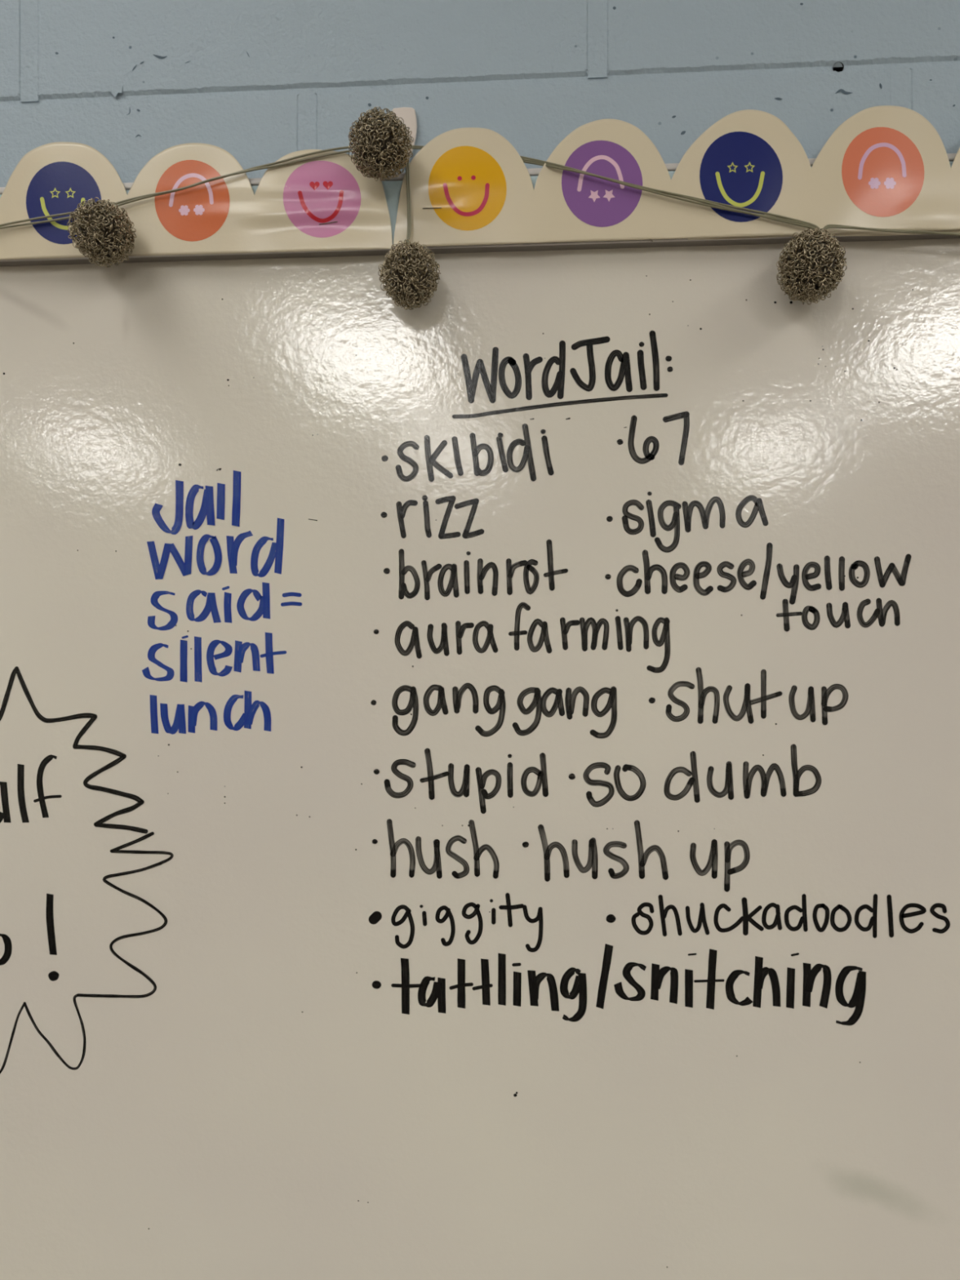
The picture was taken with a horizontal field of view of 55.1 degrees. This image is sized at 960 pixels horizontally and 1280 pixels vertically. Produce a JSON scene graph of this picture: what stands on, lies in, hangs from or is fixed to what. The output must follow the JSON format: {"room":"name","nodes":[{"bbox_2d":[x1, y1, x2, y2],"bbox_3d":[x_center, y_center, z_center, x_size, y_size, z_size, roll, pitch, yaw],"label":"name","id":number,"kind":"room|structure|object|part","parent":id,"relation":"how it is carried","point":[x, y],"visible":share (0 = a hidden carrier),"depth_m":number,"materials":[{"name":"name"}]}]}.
{"room":"school classroom","nodes":[
{"label":"school classroom","id":0,"kind":"room"},
{"bbox_2d":[0,0,959,186],"bbox_3d":[-0.054,0.200,0.660,8.200,3.000,0.032,0,0,4],"label":"wall","id":1,"kind":"structure","parent":0,"point":[259,82],"depth_m":0.64,"materials":[{"name":"blue paint"}]},
{"bbox_2d":[391,106,417,159],"bbox_3d":[-0.054,-0.348,0.632,0.020,0.051,0.028,0,0,4],"label":"hook","id":2,"kind":"object","parent":1,"relation":"attached to","point":[408,115],"visible":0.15,"depth_m":0.64,"materials":[{"name":"beige plastic"}]},
{"bbox_2d":[0,106,959,310],"bbox_3d":[-0.027,-0.280,0.605,0.853,0.125,0.060,0,0,4],"label":"garland","id":3,"kind":"object","parent":2,"relation":"hanging from","point":[809,268],"visible":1,"depth_m":0.60,"materials":[{"name":"grey"}]},
{"bbox_3d":[-0.259,-0.305,0.635,0.384,0.060,0.002,0,0,4],"label":"cord","id":4,"kind":"part","parent":3,"relation":"part of","materials":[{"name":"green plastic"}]},
{"bbox_3d":[-0.259,-0.303,0.635,0.384,0.059,0.002,0,0,4],"label":"cord","id":5,"kind":"part","parent":3,"relation":"part of","materials":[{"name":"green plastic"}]},
{"bbox_3d":[-0.050,-0.296,0.619,0.004,0.059,0.002,0,0,4],"label":"drop cord","id":6,"kind":"part","parent":3,"relation":"part of","materials":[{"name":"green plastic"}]},
{"bbox_3d":[-0.049,-0.296,0.619,0.005,0.059,0.002,0,0,4],"label":"drop cord","id":7,"kind":"part","parent":3,"relation":"part of","materials":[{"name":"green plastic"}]},
{"bbox_3d":[-0.026,-0.335,0.630,0.085,0.008,0.012,0,0,-9],"label":"cord","id":8,"kind":"part","parent":3,"relation":"part of","materials":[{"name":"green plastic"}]},
{"bbox_3d":[0.116,-0.299,0.610,0.215,0.067,0.014,0,0,8],"label":"cord","id":9,"kind":"part","parent":3,"relation":"part of","materials":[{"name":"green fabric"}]},
{"bbox_3d":[0.116,-0.299,0.610,0.215,0.067,0.015,0,0,8],"label":"cord","id":10,"kind":"part","parent":3,"relation":"part of","materials":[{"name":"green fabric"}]},
{"bbox_3d":[0.117,-0.301,0.616,0.215,0.068,0.016,0,0,4],"label":"cord","id":11,"kind":"part","parent":3,"relation":"part of","materials":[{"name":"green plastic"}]},
{"bbox_3d":[0.311,-0.265,0.595,0.177,0.012,0.002,0,0,4],"label":"cord","id":12,"kind":"part","parent":3,"relation":"part of","materials":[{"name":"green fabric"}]},
{"bbox_3d":[0.311,-0.263,0.595,0.177,0.013,0.002,0,0,4],"label":"cord","id":13,"kind":"part","parent":3,"relation":"part of","materials":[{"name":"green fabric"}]},
{"bbox_2d":[0,153,959,1279],"bbox_3d":[-0.058,0.213,0.610,4.230,1.064,0.070,0,0,4],"label":"whiteboard","id":14,"kind":"object","parent":1,"relation":"attached to","point":[479,762],"visible":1,"depth_m":0.63,"materials":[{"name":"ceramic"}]},
{"bbox_2d":[0,142,392,259],"bbox_3d":[-0.247,-0.306,0.636,0.375,0.082,0.005,0,0,4],"label":"scalloped border","id":15,"kind":"object","parent":14,"relation":"attached to","point":[324,203],"visible":0.88,"depth_m":0.63,"materials":[{"name":"beige"}]},
{"bbox_3d":[-0.057,-0.291,0.627,4.200,0.043,0.001,0,0,4],"label":"rail","id":16,"kind":"part","parent":14,"relation":"part of","materials":[{"name":"beige"}]},
{"bbox_3d":[-0.056,-0.290,0.636,4.200,0.046,0.018,0,0,4],"label":"rail","id":17,"kind":"part","parent":14,"relation":"part of","materials":[{"name":"grey metal"}]},
{"bbox_2d":[393,105,959,246],"bbox_3d":[0.174,-0.308,0.607,0.468,0.086,0.005,0,0,4],"label":"scalloped border","id":18,"kind":"object","parent":14,"relation":"attached to","point":[884,166],"visible":0.98,"depth_m":0.61,"materials":[{"name":"beige"}]}
]}

